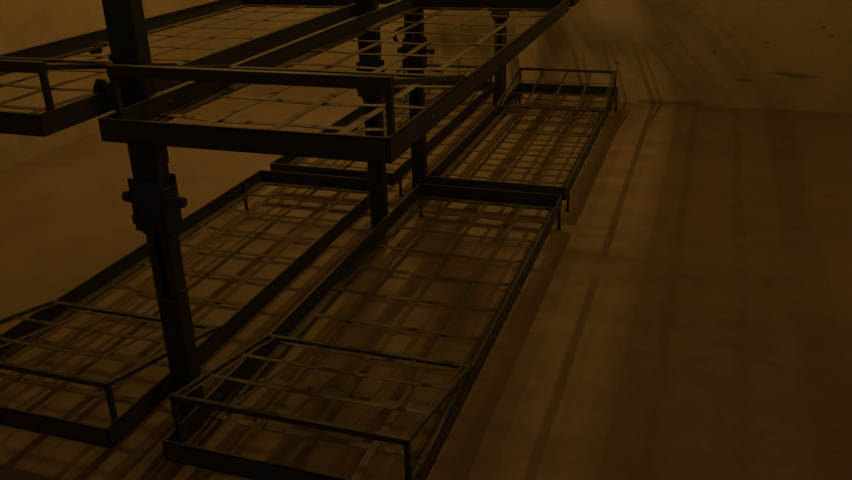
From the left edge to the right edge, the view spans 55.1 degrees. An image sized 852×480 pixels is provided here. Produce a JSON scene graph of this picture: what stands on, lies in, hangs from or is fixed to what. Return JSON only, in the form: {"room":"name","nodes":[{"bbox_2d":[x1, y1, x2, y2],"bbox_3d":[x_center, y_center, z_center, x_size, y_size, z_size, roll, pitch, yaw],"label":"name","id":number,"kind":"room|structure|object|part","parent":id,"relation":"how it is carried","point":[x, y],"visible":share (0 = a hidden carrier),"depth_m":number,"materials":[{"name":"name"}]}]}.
{"room":"bunk room","nodes":[
{"label":"bunk room","id":0,"kind":"room"},
{"bbox_2d":[0,0,211,171],"bbox_3d":[-3.152,-1.773,1.932,0.150,4.700,8.688,6,25,18],"label":"wall","id":1,"kind":"structure","parent":0,"point":[24,24],"depth_m":4.87,"materials":[{"name":"paint"}]},
{"bbox_2d":[0,84,851,479],"bbox_3d":[0.418,0.852,1.700,7.581,0.150,8.838,6,25,18],"label":"floor","id":2,"kind":"structure","parent":0,"point":[688,314],"depth_m":2.98,"materials":[{"name":"concrete"}]},
{"bbox_2d":[102,0,203,427],"bbox_3d":[-0.684,-0.497,1.877,0.176,2.250,0.083,7,25,18],"label":"post","id":3,"kind":"object","parent":2,"relation":"on","point":[157,204],"visible":0.8,"depth_m":2.04,"materials":[{"name":"metal"}]},
{"bbox_3d":[-0.746,-0.109,2.060,0.033,0.032,0.031,7,25,18],"label":"clamp knob","id":4,"kind":"part","parent":3,"relation":"part of","materials":[{"name":"metal"}]},
{"bbox_3d":[-0.699,-0.774,1.761,0.080,1.650,0.044,7,25,18],"label":"post","id":5,"kind":"part","parent":3,"relation":"part of","materials":[{"name":"metal"}]},
{"bbox_3d":[-0.624,-0.328,1.939,0.054,0.034,0.056,7,25,18],"label":"bracket arm","id":6,"kind":"part","parent":3,"relation":"part of","materials":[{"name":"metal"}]},
{"bbox_3d":[-0.678,-0.269,2.009,0.080,0.160,0.005,7,25,18],"label":"bracket plate","id":7,"kind":"part","parent":3,"relation":"part of","materials":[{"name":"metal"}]},
{"bbox_3d":[-0.673,0.223,2.206,0.066,0.654,0.044,7,25,18],"label":"post","id":8,"kind":"part","parent":3,"relation":"part of","materials":[{"name":"metal"}]},
{"bbox_3d":[-0.620,-0.095,2.019,0.053,0.032,0.031,7,25,18],"label":"clamp knob","id":9,"kind":"part","parent":3,"relation":"part of","materials":[{"name":"metal"}]},
{"bbox_2d":[0,0,378,136],"bbox_3d":[-0.814,-0.691,2.667,0.665,0.174,1.937,6,25,18],"label":"bunk bed","id":10,"kind":"object","parent":3,"relation":"attached to","point":[42,59],"visible":0.84,"depth_m":2.51,"materials":[{"name":"metal"}]},
{"bbox_3d":[-1.113,-0.643,2.753,0.046,0.036,0.032,6,25,18],"label":"latch knob","id":11,"kind":"part","parent":10,"relation":"part of","materials":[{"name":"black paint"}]},
{"bbox_2d":[98,0,569,163],"bbox_3d":[-0.063,-0.620,2.418,0.656,0.152,1.937,6,25,18],"label":"bunk bed","id":12,"kind":"object","parent":3,"relation":"attached to","point":[145,122],"visible":1,"depth_m":1.81,"materials":[{"name":"black paint"}]},
{"bbox_2d":[0,170,369,447],"bbox_3d":[-0.805,0.093,3.017,0.656,0.262,1.937,6,25,18],"label":"bunk bed","id":13,"kind":"object","parent":2,"relation":"on","point":[52,313],"visible":0.86,"depth_m":2.67,"materials":[{"name":"black paint"}]},
{"bbox_3d":[-0.847,-0.198,3.825,0.018,0.150,0.018,6,25,18],"label":"leg","id":14,"kind":"part","parent":13,"relation":"part of","materials":[{"name":"black paint"}]},
{"bbox_2d":[162,183,561,479],"bbox_3d":[-0.035,0.175,2.767,0.656,0.262,1.937,6,25,18],"label":"bunk bed","id":15,"kind":"object","parent":2,"relation":"on","point":[180,445],"visible":1,"depth_m":2.33,"materials":[{"name":"black paint"}]},
{"bbox_3d":[-0.025,-0.178,3.713,0.018,0.150,0.018,6,25,18],"label":"leg","id":16,"kind":"part","parent":15,"relation":"part of","materials":[{"name":"black paint"}]},
{"bbox_3d":[0.575,-0.114,3.518,0.018,0.150,0.018,6,25,18],"label":"leg","id":17,"kind":"part","parent":15,"relation":"part of","materials":[{"name":"black paint"}]},
{"bbox_2d":[355,0,388,229],"bbox_3d":[-0.227,-1.055,3.112,0.176,2.250,0.083,6,25,18],"label":"post","id":18,"kind":"object","parent":2,"relation":"on","point":[377,177],"visible":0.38,"depth_m":3.34,"materials":[{"name":"metal"}]},
{"bbox_3d":[-0.245,-1.332,2.997,0.080,1.650,0.044,6,25,18],"label":"post","id":19,"kind":"part","parent":18,"relation":"part of","materials":[{"name":"metal"}]},
{"bbox_3d":[-0.208,-0.334,3.438,0.066,0.654,0.044,6,25,18],"label":"post","id":20,"kind":"part","parent":18,"relation":"part of","materials":[{"name":"metal"}]},
{"bbox_2d":[270,64,494,196],"bbox_3d":[-0.151,-0.702,4.770,0.656,0.268,1.937,6,25,18],"label":"bunk bed","id":21,"kind":"object","parent":2,"relation":"on","point":[283,163],"visible":0.43,"depth_m":4.54,"materials":[{"name":"metal"}]},
{"bbox_3d":[-0.125,-0.282,3.958,0.018,0.150,0.018,6,25,18],"label":"leg","id":22,"kind":"part","parent":21,"relation":"part of","materials":[{"name":"black paint"}]},
{"bbox_2d":[393,10,434,188],"bbox_3d":[-0.066,-1.256,3.556,0.186,2.250,0.116,6,25,18],"label":"post","id":23,"kind":"object","parent":2,"relation":"on","point":[416,96],"visible":0.65,"depth_m":3.77,"materials":[{"name":"metal"}]},
{"bbox_2d":[379,0,396,3],"bbox_3d":[-0.165,-1.494,4.418,0.656,0.152,1.937,6,25,18],"label":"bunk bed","id":24,"kind":"object","parent":23,"relation":"attached to","point":[380,1],"visible":0.17,"depth_m":3.52,"materials":[{"name":"metal"}]},
{"bbox_3d":[-0.114,-0.873,3.751,0.033,0.032,0.031,6,25,18],"label":"clamp knob","id":25,"kind":"part","parent":23,"relation":"part of","materials":[{"name":"metal"}]},
{"bbox_3d":[-0.052,-0.938,3.650,0.039,0.325,0.039,-13,26,-23],"label":"chain","id":26,"kind":"part","parent":23,"relation":"part of","materials":[{"name":"metal"}]},
{"bbox_3d":[-0.075,-1.538,3.454,0.080,1.650,0.044,6,25,18],"label":"post","id":27,"kind":"part","parent":23,"relation":"part of","materials":[{"name":"metal"}]},
{"bbox_3d":[-0.038,-0.540,3.896,0.066,0.654,0.044,6,25,18],"label":"post","id":28,"kind":"part","parent":23,"relation":"part of","materials":[{"name":"metal"}]},
{"bbox_3d":[0.011,-0.859,3.710,0.053,0.032,0.031,6,25,18],"label":"clamp knob","id":29,"kind":"part","parent":23,"relation":"part of","materials":[{"name":"metal"}]},
{"bbox_2d":[491,11,508,115],"bbox_3d":[0.455,-1.843,4.854,0.176,2.250,0.083,6,25,18],"label":"post","id":30,"kind":"object","parent":2,"relation":"on","point":[500,76],"visible":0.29,"depth_m":5.14,"materials":[{"name":"metal"}]},
{"bbox_3d":[0.473,-1.122,5.181,0.066,0.654,0.044,6,25,18],"label":"post","id":31,"kind":"part","parent":30,"relation":"part of","materials":[{"name":"metal"}]},
{"bbox_2d":[569,0,580,6],"bbox_3d":[0.591,-1.413,4.173,0.656,0.152,1.937,6,25,18],"label":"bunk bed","id":32,"kind":"object","parent":30,"relation":"attached to","point":[572,3],"visible":0.13,"depth_m":3.27,"materials":[{"name":"metal"}]},
{"bbox_2d":[426,67,617,211],"bbox_3d":[0.619,-0.620,4.521,0.656,0.268,1.937,6,25,18],"label":"bunk bed","id":33,"kind":"object","parent":2,"relation":"on","point":[438,175],"visible":0.97,"depth_m":4.50,"materials":[{"name":"black paint"}]},
{"bbox_3d":[0.645,-0.200,3.708,0.018,0.150,0.018,6,25,18],"label":"leg","id":34,"kind":"part","parent":33,"relation":"part of","materials":[{"name":"black paint"}]},
{"bbox_2d":[206,0,851,112],"bbox_3d":[1.737,-3.060,4.475,7.281,4.700,0.150,6,25,18],"label":"wall","id":35,"kind":"structure","parent":0,"point":[796,55],"depth_m":5.27,"materials":[{"name":"paint"}]}
]}

